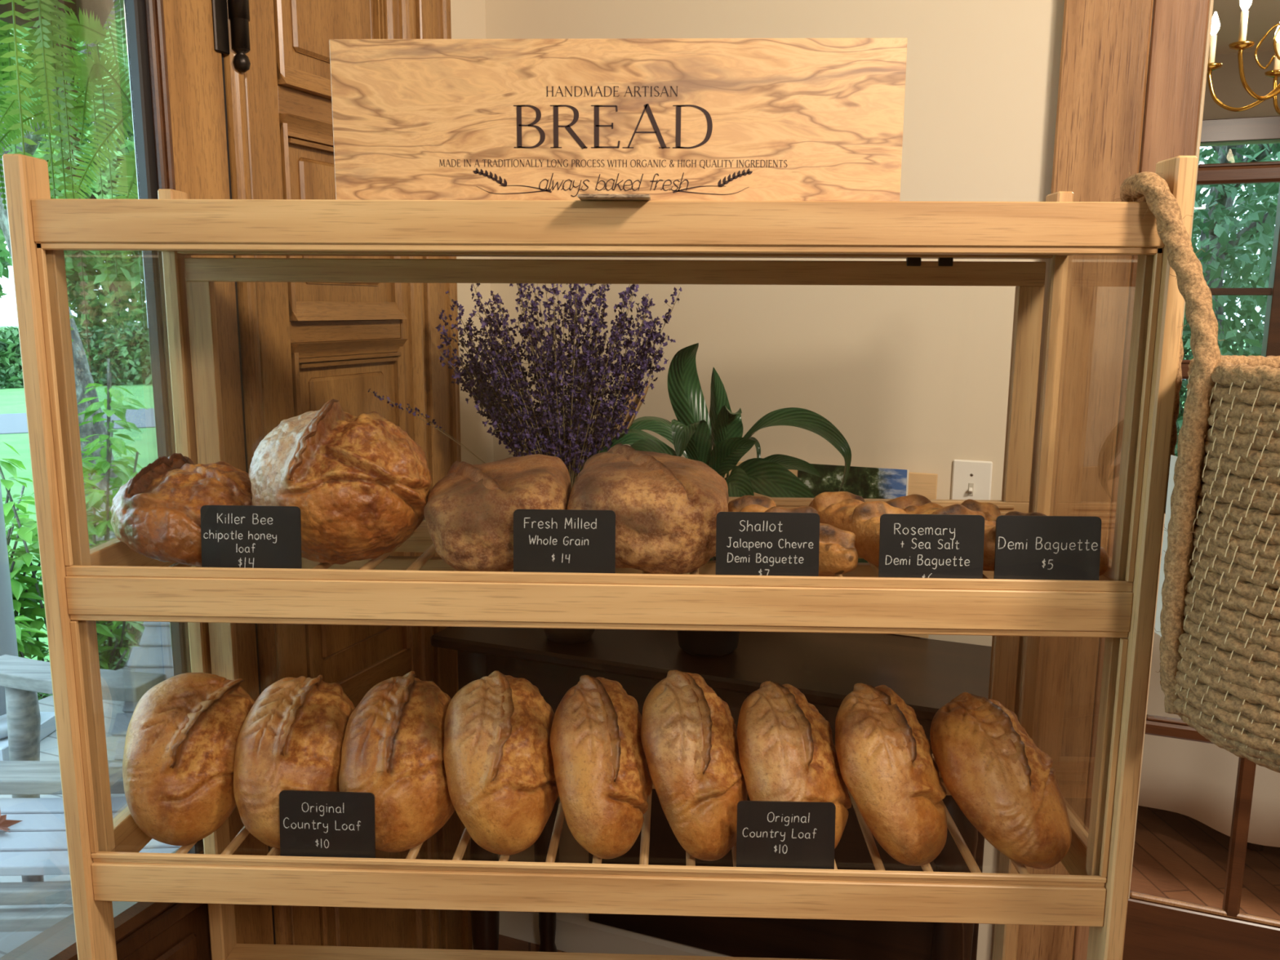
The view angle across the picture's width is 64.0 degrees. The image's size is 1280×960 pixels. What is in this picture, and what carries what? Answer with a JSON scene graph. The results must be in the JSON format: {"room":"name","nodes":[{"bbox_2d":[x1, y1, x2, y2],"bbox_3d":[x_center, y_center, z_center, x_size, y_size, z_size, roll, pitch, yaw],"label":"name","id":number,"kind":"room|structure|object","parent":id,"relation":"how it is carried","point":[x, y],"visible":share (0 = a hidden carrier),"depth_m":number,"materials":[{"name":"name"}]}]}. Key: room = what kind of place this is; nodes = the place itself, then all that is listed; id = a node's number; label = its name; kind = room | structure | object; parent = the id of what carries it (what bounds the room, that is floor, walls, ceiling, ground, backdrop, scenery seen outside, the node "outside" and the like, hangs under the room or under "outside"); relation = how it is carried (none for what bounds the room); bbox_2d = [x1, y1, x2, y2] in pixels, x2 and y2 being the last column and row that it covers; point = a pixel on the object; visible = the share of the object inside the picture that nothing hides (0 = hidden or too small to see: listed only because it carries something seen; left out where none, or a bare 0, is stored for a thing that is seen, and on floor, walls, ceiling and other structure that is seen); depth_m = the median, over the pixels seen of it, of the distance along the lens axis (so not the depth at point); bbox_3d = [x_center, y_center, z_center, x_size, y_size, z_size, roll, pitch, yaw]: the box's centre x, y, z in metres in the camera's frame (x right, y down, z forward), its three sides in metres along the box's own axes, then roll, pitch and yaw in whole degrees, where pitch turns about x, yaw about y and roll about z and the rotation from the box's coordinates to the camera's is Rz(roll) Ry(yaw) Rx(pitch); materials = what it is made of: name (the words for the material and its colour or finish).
{"room":"food shop","nodes":[
{"label":"food shop","id":0,"kind":"room"},
{"bbox_2d":[450,0,500,950],"bbox_3d":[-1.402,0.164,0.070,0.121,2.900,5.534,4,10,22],"label":"door frame","id":1,"kind":"structure","parent":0,"point":[468,17],"depth_m":2.36,"materials":[{"name":"beige paint"}]},
{"bbox_2d":[0,0,204,959],"bbox_3d":[-1.031,-0.175,0.882,0.165,1.900,1.500,4,10,22],"label":"window","id":2,"kind":"structure","parent":1,"relation":"in","point":[57,942],"depth_m":1.51,"materials":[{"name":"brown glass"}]},
{"bbox_2d":[144,0,175,190],"bbox_3d":[-0.711,0.077,1.619,0.013,2.560,0.029,4,10,21],"label":"trim","id":3,"kind":"structure","parent":1,"relation":"attached to","point":[154,11],"depth_m":1.50,"materials":[{"name":"brown wood"}]},
{"bbox_2d":[115,902,211,959],"bbox_3d":[-1.525,1.280,-0.236,0.032,0.600,4.340,4,10,22],"label":"trim","id":4,"kind":"structure","parent":1,"relation":"attached to","point":[181,931],"depth_m":1.62,"materials":[{"name":"brown wood"}]},
{"bbox_2d":[163,0,274,944],"bbox_3d":[-0.711,0.066,1.687,0.049,2.560,0.138,4,10,22],"label":"trim","id":5,"kind":"structure","parent":1,"relation":"attached to","point":[194,67],"depth_m":1.61,"materials":[{"name":"brown wood"}]},
{"bbox_2d":[211,0,442,949],"bbox_3d":[-0.581,0.025,1.988,0.094,2.520,0.560,4,10,22],"label":"door","id":6,"kind":"structure","parent":1,"relation":"in","point":[303,346],"depth_m":1.87,"materials":[{"name":"brown wood"}]},
{"bbox_2d":[415,0,472,950],"bbox_3d":[-0.440,-0.030,2.291,0.044,2.550,0.113,4,10,22],"label":"trim","id":7,"kind":"structure","parent":1,"relation":"attached to","point":[433,17],"depth_m":2.25,"materials":[{"name":"brown wood"}]},
{"bbox_2d":[484,0,1064,959],"bbox_3d":[2.064,-0.070,1.573,5.171,2.900,0.121,4,10,22],"label":"wall","id":8,"kind":"structure","parent":0,"point":[915,379],"depth_m":2.10,"materials":[{"name":"beige paint"}]},
{"bbox_2d":[498,911,731,956],"bbox_3d":[0.199,1.182,2.470,1.223,0.108,0.020,4,10,22],"label":"baseboard","id":9,"kind":"structure","parent":8,"relation":"attached to","point":[575,933],"depth_m":2.59,"materials":[{"name":"white paint"}]},
{"bbox_2d":[951,459,992,500],"bbox_3d":[0.672,0.020,2.080,0.077,0.119,0.021,4,10,22],"label":"light switch","id":10,"kind":"object","parent":8,"relation":"attached to","point":[971,479],"visible":0.67,"depth_m":2.08,"materials":[{"name":"white paint"}]},
{"bbox_2d":[1016,0,1153,959],"bbox_3d":[0.862,-0.007,2.051,0.147,2.600,0.144,4,10,22],"label":"trim","id":11,"kind":"structure","parent":8,"relation":"attached to","point":[1105,44],"depth_m":1.93,"materials":[{"name":"brown wood"}]},
{"bbox_2d":[1072,0,1279,959],"bbox_3d":[1.379,0.092,1.816,0.994,2.470,0.042,4,10,22],"label":"door","id":12,"kind":"structure","parent":8,"relation":"in","point":[1157,927],"depth_m":1.98,"materials":[{"name":"brown wood"}]},
{"bbox_2d":[497,805,1279,952],"bbox_3d":[1.761,1.480,1.274,5.300,0.060,9.700,4,10,22],"label":"floor","id":13,"kind":"structure","parent":0,"point":[1178,856],"depth_m":3.04,"materials":[{"name":"brown wood"}]},
{"bbox_2d":[2,154,1197,959],"bbox_3d":[-0.055,0.498,1.454,1.300,1.793,0.395,1,10,2],"label":"rack","id":14,"kind":"object","parent":13,"relation":"on","point":[82,585],"visible":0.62,"depth_m":1.22,"materials":[{"name":"brown wood"}]},
{"bbox_2d":[110,453,252,566],"bbox_3d":[-0.587,0.036,1.344,0.197,0.134,0.191,-3,10,-16],"label":"loaf","id":15,"kind":"object","parent":14,"relation":"on","point":[157,513],"visible":0.78,"depth_m":1.28,"materials":[{"name":"brown food"}]},
{"bbox_2d":[122,672,254,845],"bbox_3d":[-0.597,0.371,1.380,0.180,0.204,0.152,-5,11,-31],"label":"loaf","id":16,"kind":"object","parent":14,"relation":"on","point":[179,754],"visible":0.91,"depth_m":1.33,"materials":[{"name":"brown food"}]},
{"bbox_2d":[200,505,302,568],"bbox_3d":[-0.466,0.077,1.228,0.121,0.093,0.011,1,10,2],"label":"price tag","id":17,"kind":"object","parent":14,"relation":"attached to","point":[243,536],"visible":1,"depth_m":1.23,"materials":[{"name":"black"}]},
{"bbox_2d":[233,675,355,848],"bbox_3d":[-0.458,0.375,1.375,0.168,0.199,0.156,-4,11,-26],"label":"loaf","id":18,"kind":"object","parent":14,"relation":"on","point":[291,737],"visible":0.66,"depth_m":1.33,"materials":[{"name":"brown food"}]},
{"bbox_2d":[279,790,375,857],"bbox_3d":[-0.393,0.440,1.288,0.121,0.100,0.012,1,10,3],"label":"price tag","id":19,"kind":"object","parent":14,"relation":"attached to","point":[316,824],"visible":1,"depth_m":1.29,"materials":[{"name":"black"}]},
{"bbox_2d":[248,398,431,564],"bbox_3d":[-0.384,0.002,1.316,0.228,0.214,0.186,-1,10,-10],"label":"loaf","id":20,"kind":"object","parent":14,"relation":"on","point":[360,485],"visible":0.91,"depth_m":1.25,"materials":[{"name":"brown food"}]},
{"bbox_2d":[338,671,454,852],"bbox_3d":[-0.315,0.372,1.373,0.150,0.207,0.185,2,10,9],"label":"loaf","id":21,"kind":"object","parent":14,"relation":"on","point":[393,745],"visible":0.8,"depth_m":1.33,"materials":[{"name":"brown food"}]},
{"bbox_2d":[423,453,571,571],"bbox_3d":[-0.180,0.040,1.333,0.185,0.135,0.220,0,10,-2],"label":"loaf","id":22,"kind":"object","parent":14,"relation":"on","point":[468,512],"visible":0.77,"depth_m":1.24,"materials":[{"name":"brown food"}]},
{"bbox_2d":[443,671,559,855],"bbox_3d":[-0.178,0.372,1.367,0.172,0.211,0.154,-8,13,-40],"label":"loaf","id":23,"kind":"object","parent":14,"relation":"on","point":[498,757],"visible":0.98,"depth_m":1.32,"materials":[{"name":"brown food"}]},
{"bbox_2d":[513,509,615,573],"bbox_3d":[-0.090,0.082,1.216,0.121,0.093,0.011,1,10,1],"label":"price tag","id":24,"kind":"object","parent":14,"relation":"attached to","point":[545,540],"visible":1,"depth_m":1.21,"materials":[{"name":"black"}]},
{"bbox_2d":[550,675,653,858],"bbox_3d":[-0.050,0.374,1.364,0.134,0.209,0.179,3,10,17],"label":"loaf","id":25,"kind":"object","parent":14,"relation":"on","point":[604,782],"visible":0.98,"depth_m":1.32,"materials":[{"name":"brown food"}]},
{"bbox_2d":[328,37,907,201],"bbox_3d":[-0.028,-0.399,1.135,0.642,0.178,0.096,1,10,2],"label":"sign","id":26,"kind":"object","parent":14,"relation":"on","point":[602,119],"visible":0.99,"depth_m":1.15,"materials":[{"name":"beige wood"}]},
{"bbox_2d":[567,443,728,573],"bbox_3d":[0.013,0.035,1.326,0.201,0.150,0.228,1,10,5],"label":"loaf","id":27,"kind":"object","parent":14,"relation":"on","point":[666,507],"visible":0.84,"depth_m":1.23,"materials":[{"name":"brown food"}]},
{"bbox_2d":[640,669,747,861],"bbox_3d":[0.079,0.371,1.361,0.156,0.218,0.163,-8,13,-40],"label":"loaf","id":28,"kind":"object","parent":14,"relation":"on","point":[689,733],"visible":0.95,"depth_m":1.31,"materials":[{"name":"brown food"}]},
{"bbox_2d":[715,511,819,576],"bbox_3d":[0.150,0.084,1.208,0.121,0.093,0.011,1,10,2],"label":"price tag","id":29,"kind":"object","parent":14,"relation":"attached to","point":[748,543],"visible":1,"depth_m":1.21,"materials":[{"name":"black"}]},
{"bbox_2d":[736,800,835,869],"bbox_3d":[0.180,0.447,1.269,0.121,0.100,0.012,1,10,1],"label":"price tag","id":30,"kind":"object","parent":14,"relation":"attached to","point":[770,833],"visible":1,"depth_m":1.27,"materials":[{"name":"black"}]},
{"bbox_2d":[728,495,857,576],"bbox_3d":[0.187,0.070,1.339,0.077,0.078,0.271,-5,11,-29],"label":"baguette","id":31,"kind":"object","parent":14,"relation":"on","point":[837,553],"visible":0.47,"depth_m":1.25,"materials":[{"name":"brown food"}]},
{"bbox_2d":[737,680,851,848],"bbox_3d":[0.202,0.379,1.356,0.162,0.205,0.160,-7,12,-37],"label":"loaf","id":32,"kind":"object","parent":14,"relation":"on","point":[787,750],"visible":0.75,"depth_m":1.31,"materials":[{"name":"brown food"}]},
{"bbox_2d":[808,491,911,566],"bbox_3d":[0.308,0.067,1.347,0.079,0.084,0.273,-5,11,-30],"label":"baguette","id":33,"kind":"object","parent":14,"relation":"on","point":[847,511],"visible":0.3,"depth_m":1.33,"materials":[{"name":"brown food"}]},
{"bbox_2d":[835,682,946,866],"bbox_3d":[0.329,0.381,1.349,0.146,0.205,0.175,2,10,9],"label":"loaf","id":34,"kind":"object","parent":14,"relation":"on","point":[886,763],"visible":1,"depth_m":1.30,"materials":[{"name":"brown food"}]},
{"bbox_2d":[878,513,984,578],"bbox_3d":[0.342,0.087,1.202,0.121,0.093,0.011,1,10,2],"label":"price tag","id":35,"kind":"object","parent":14,"relation":"attached to","point":[911,545],"visible":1,"depth_m":1.20,"materials":[{"name":"black"}]},
{"bbox_2d":[885,493,995,571],"bbox_3d":[0.409,0.069,1.348,0.077,0.081,0.270,-6,12,-32],"label":"baguette","id":36,"kind":"object","parent":14,"relation":"on","point":[914,504],"visible":0.13,"depth_m":1.33,"materials":[{"name":"brown food"}]},
{"bbox_2d":[929,691,1071,869],"bbox_3d":[0.474,0.389,1.344,0.162,0.193,0.180,-8,13,-40],"label":"loaf","id":37,"kind":"object","parent":14,"relation":"on","point":[1005,785],"visible":1,"depth_m":1.30,"materials":[{"name":"brown food"}]},
{"bbox_2d":[960,498,1109,576],"bbox_3d":[0.496,0.074,1.346,0.069,0.073,0.267,-4,11,-26],"label":"baguette","id":38,"kind":"object","parent":14,"relation":"on","point":[991,511],"visible":0.18,"depth_m":1.38,"materials":[{"name":"brown food"}]},
{"bbox_2d":[993,515,1101,580],"bbox_3d":[0.476,0.088,1.198,0.121,0.093,0.011,1,10,1],"label":"price tag","id":39,"kind":"object","parent":14,"relation":"on","point":[1067,548],"visible":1,"depth_m":1.20,"materials":[{"name":"black"}]},
{"bbox_2d":[1111,163,1279,773],"bbox_3d":[0.717,-0.021,1.054,0.394,0.617,0.340,1,10,6],"label":"woven basket","id":40,"kind":"object","parent":14,"relation":"hanging from","point":[1217,620],"visible":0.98,"depth_m":1.03,"materials":[{"name":"wicker"}]},
{"bbox_2d":[430,626,991,959],"bbox_3d":[0.150,0.801,2.194,1.122,0.950,0.395,4,10,22],"label":"console table","id":41,"kind":"object","parent":13,"relation":"on","point":[926,674],"visible":0.31,"depth_m":2.10,"materials":[{"name":"brown wood"}]},
{"bbox_2d":[542,628,595,644],"bbox_3d":[-0.146,0.198,2.113,0.136,0.262,0.136,1,10,2],"label":"vase","id":42,"kind":"object","parent":41,"relation":"on","point":[565,636],"visible":0.12,"depth_m":2.08,"materials":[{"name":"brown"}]},
{"bbox_2d":[367,283,681,488],"bbox_3d":[-0.204,-0.152,1.992,0.563,0.534,0.308,3,10,13],"label":"bouquet","id":43,"kind":"object","parent":42,"relation":"in","point":[580,437],"visible":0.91,"depth_m":2.03,"materials":[{"name":"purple plant"}]},
{"bbox_2d":[574,342,851,657],"bbox_3d":[0.129,0.045,1.980,0.547,0.611,0.230,4,10,22],"label":"peace lily","id":44,"kind":"object","parent":41,"relation":"on","point":[695,432],"visible":0.48,"depth_m":1.96,"materials":[{"name":"green plant"}]},
{"bbox_2d":[677,556,739,657],"bbox_3d":[0.138,0.244,2.048,0.160,0.195,0.160,4,10,22],"label":"pot","id":45,"kind":"object","parent":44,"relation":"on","point":[697,643],"depth_m":2.01,"materials":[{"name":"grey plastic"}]},
{"bbox_2d":[724,461,937,638],"bbox_3d":[0.389,0.141,2.197,0.463,0.353,0.013,4,10,21],"label":"landscape picture","id":46,"kind":"object","parent":41,"relation":"on","point":[867,482],"visible":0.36,"depth_m":2.13,"materials":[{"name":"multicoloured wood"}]},
{"bbox_2d":[1246,842,1264,851],"bbox_3d":[2.192,0.707,3.494,1.440,0.726,1.440,1,10,2],"label":"round table","id":47,"kind":"object","parent":13,"relation":"on","point":[1252,846],"visible":0.04,"depth_m":3.13,"materials":[{"name":"brown wood"}]},
{"bbox_2d":[1137,631,1279,847],"bbox_3d":[2.197,0.633,3.483,1.594,0.595,1.572,1,10,2],"label":"wall","id":48,"kind":"structure","parent":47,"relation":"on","point":[1197,780],"depth_m":3.02,"materials":[{"name":"beige paint"}]},
{"bbox_2d":[1200,50,1279,146],"bbox_3d":[3.495,-0.685,5.243,5.300,2.900,0.120,4,10,22],"label":"wall","id":49,"kind":"structure","parent":0,"point":[1228,86],"depth_m":5.16,"materials":[{"name":"beige paint"}]},
{"bbox_2d":[1200,115,1279,356],"bbox_3d":[2.990,-0.777,5.379,0.750,2.130,0.180,4,10,22],"label":"window","id":50,"kind":"structure","parent":49,"relation":"in","point":[1257,128],"depth_m":5.20,"materials":[{"name":"brown wood"}]},
{"bbox_2d":[1210,0,1279,54],"bbox_3d":[1.780,-1.438,0.778,5.300,0.060,9.700,4,10,22],"label":"ceiling","id":51,"kind":"structure","parent":0,"point":[1263,15],"depth_m":4.60,"materials":[{"name":"beige paint"}]},
{"bbox_2d":[1207,0,1279,115],"bbox_3d":[2.277,-1.545,3.454,0.659,0.620,0.687,1,10,2],"label":"brass chandelier","id":52,"kind":"object","parent":51,"relation":"hanging from","point":[1242,45],"visible":0.98,"depth_m":3.58,"materials":[{"name":"gold metal"}]},
{"bbox_3d":[-1.342,-1.560,1.980,1.409,0.060,9.000,4,10,22],"label":"ceiling","id":53,"kind":"structure","parent":0,"visible":0},
{"bbox_2d":[0,0,138,372],"bbox_3d":[-1.146,-0.858,1.879,1.133,1.389,1.112,3,10,15],"label":"hanging fern","id":54,"kind":"object","parent":53,"relation":"hanging from","point":[58,26],"visible":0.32,"depth_m":1.82,"materials":[{"name":"green plant"}]},
{"bbox_2d":[0,0,115,29],"bbox_3d":[-1.102,-0.931,1.899,0.290,0.170,0.290,4,10,22],"label":"basket","id":55,"kind":"object","parent":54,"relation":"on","point":[90,12],"depth_m":1.87,"materials":[{"name":"brown"}]},
{"label":"outside","id":56,"kind":"structure","parent":0,"visible":0},
{"bbox_2d":[0,325,1256,661],"bbox_3d":[-0.070,1.928,1.497,180.000,0.001,180.000,1,10,2],"label":"lawn","id":57,"kind":"structure","parent":56,"point":[12,400],"depth_m":15.95,"materials":[{"name":"green plant"}]},
{"bbox_2d":[0,249,11,298],"bbox_3d":[-26.366,-9.366,35.921,7.612,10.479,7.615,1,10,2],"label":"tree","id":58,"kind":"object","parent":57,"relation":"on","point":[4,263],"visible":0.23,"depth_m":37.76,"materials":[{"name":"green plant"}]},
{"bbox_2d":[2,482,44,641],"bbox_3d":[-3.186,0.681,4.686,0.948,1.354,1.043,-2,10,-16],"label":"hydrangea bush","id":59,"kind":"object","parent":57,"relation":"on","point":[18,585],"visible":0.33,"depth_m":4.73,"materials":[{"name":"green plant"}]},
{"bbox_2d":[11,572,53,700],"bbox_3d":[-2.877,0.926,4.569,1.025,0.915,0.694,9,13,40],"label":"hydrangea bush","id":60,"kind":"object","parent":57,"relation":"on","point":[31,647],"visible":0.08,"depth_m":4.72,"materials":[{"name":"green plant"}]},
{"bbox_2d":[0,28,85,279],"bbox_3d":[-9.248,-3.926,12.879,4.498,7.694,4.234,1,10,2],"label":"tree","id":61,"kind":"object","parent":57,"relation":"on","point":[5,253],"visible":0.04,"depth_m":13.51,"materials":[{"name":"green plant"}]},
{"bbox_2d":[0,0,132,544],"bbox_3d":[-5.381,-2.722,8.306,4.826,6.883,4.844,1,10,2],"label":"tree","id":62,"kind":"object","parent":57,"relation":"on","point":[82,375],"visible":0.07,"depth_m":8.87,"materials":[{"name":"green plant"}]},
{"bbox_2d":[0,358,148,669],"bbox_3d":[-2.588,0.371,4.917,0.894,1.895,0.913,1,10,2],"label":"plant","id":63,"kind":"object","parent":57,"relation":"on","point":[102,465],"visible":0.25,"depth_m":4.86,"materials":[{"name":"green plant"}]},
{"bbox_2d":[0,319,152,389],"bbox_3d":[-13.849,-3.492,28.389,17.600,1.889,3.630,-5,11,-28],"label":"hedge","id":64,"kind":"object","parent":57,"relation":"on","point":[128,351],"visible":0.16,"depth_m":27.30,"materials":[{"name":"green plant"}]},
{"bbox_2d":[18,621,144,699],"bbox_3d":[-2.719,1.016,4.804,0.894,0.664,1.042,-7,12,-37],"label":"shrub","id":65,"kind":"object","parent":57,"relation":"on","point":[121,663],"visible":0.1,"depth_m":4.86,"materials":[{"name":"green plant"}]},
{"bbox_2d":[16,42,147,332],"bbox_3d":[-20.280,-10.915,38.535,6.965,12.722,7.058,1,10,2],"label":"tree","id":66,"kind":"object","parent":57,"relation":"on","point":[131,275],"visible":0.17,"depth_m":37.47,"materials":[{"name":"green plant"}]},
{"bbox_2d":[39,577,142,647],"bbox_3d":[-2.906,0.762,5.905,0.894,0.789,0.839,1,10,2],"label":"shrub","id":67,"kind":"object","parent":57,"relation":"on","point":[136,629],"visible":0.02,"depth_m":5.82,"materials":[{"name":"green plant"}]},
{"bbox_2d":[1192,200,1204,244],"bbox_3d":[5.075,-2.237,12.599,3.959,5.264,3.278,-5,11,-28],"label":"tree","id":68,"kind":"object","parent":57,"relation":"on","point":[1197,228],"visible":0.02,"depth_m":11.90,"materials":[{"name":"green plant"}]},
{"bbox_2d":[1174,142,1279,456],"bbox_3d":[4.548,-1.347,7.829,3.665,5.427,3.834,-8,13,-41],"label":"tree","id":69,"kind":"object","parent":57,"relation":"on","point":[1219,215],"visible":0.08,"depth_m":7.39,"materials":[{"name":"green plant"}]},
{"bbox_2d":[1223,152,1277,345],"bbox_3d":[8.121,-2.134,11.085,3.768,4.945,3.469,-4,10,-22],"label":"tree","id":70,"kind":"object","parent":57,"relation":"on","point":[1275,200],"visible":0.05,"depth_m":11.17,"materials":[{"name":"green plant"}]},
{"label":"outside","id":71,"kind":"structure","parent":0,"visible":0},
{"bbox_2d":[0,666,134,957],"bbox_3d":[-1.847,1.226,2.652,2.459,0.055,9.000,4,10,22],"label":"floor","id":72,"kind":"structure","parent":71,"point":[9,941],"depth_m":3.73,"materials":[{"name":"grey wood"}]},
{"bbox_2d":[0,480,56,760],"bbox_3d":[-2.428,-0.366,3.608,0.340,2.755,0.340,1,10,2],"label":"porch column","id":73,"kind":"structure","parent":72,"relation":"on","point":[8,642],"depth_m":3.74,"materials":[{"name":"grey paint"}]},
{"bbox_2d":[0,621,181,932],"bbox_3d":[-1.491,0.785,2.560,1.200,0.850,0.787,0,10,-1],"label":"porch chair","id":74,"kind":"object","parent":72,"relation":"on","point":[35,846],"visible":0.37,"depth_m":2.56,"materials":[{"name":"grey wood"}]},
{"bbox_2d":[0,809,22,832],"bbox_3d":[-1.507,0.801,2.389,0.100,0.037,0.106,-2,10,-11],"label":"maple leaf","id":75,"kind":"object","parent":74,"relation":"on","point":[4,824],"visible":1,"depth_m":2.41,"materials":[{"name":"brown"}]},
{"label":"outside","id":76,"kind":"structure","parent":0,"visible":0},
{"bbox_2d":[0,378,1186,434],"bbox_3d":[-10.976,-1.052,18.577,80.000,0.015,3.500,-5,11,-28],"label":"road","id":77,"kind":"structure","parent":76,"point":[15,423],"depth_m":18.80,"materials":[{"name":"grey"}]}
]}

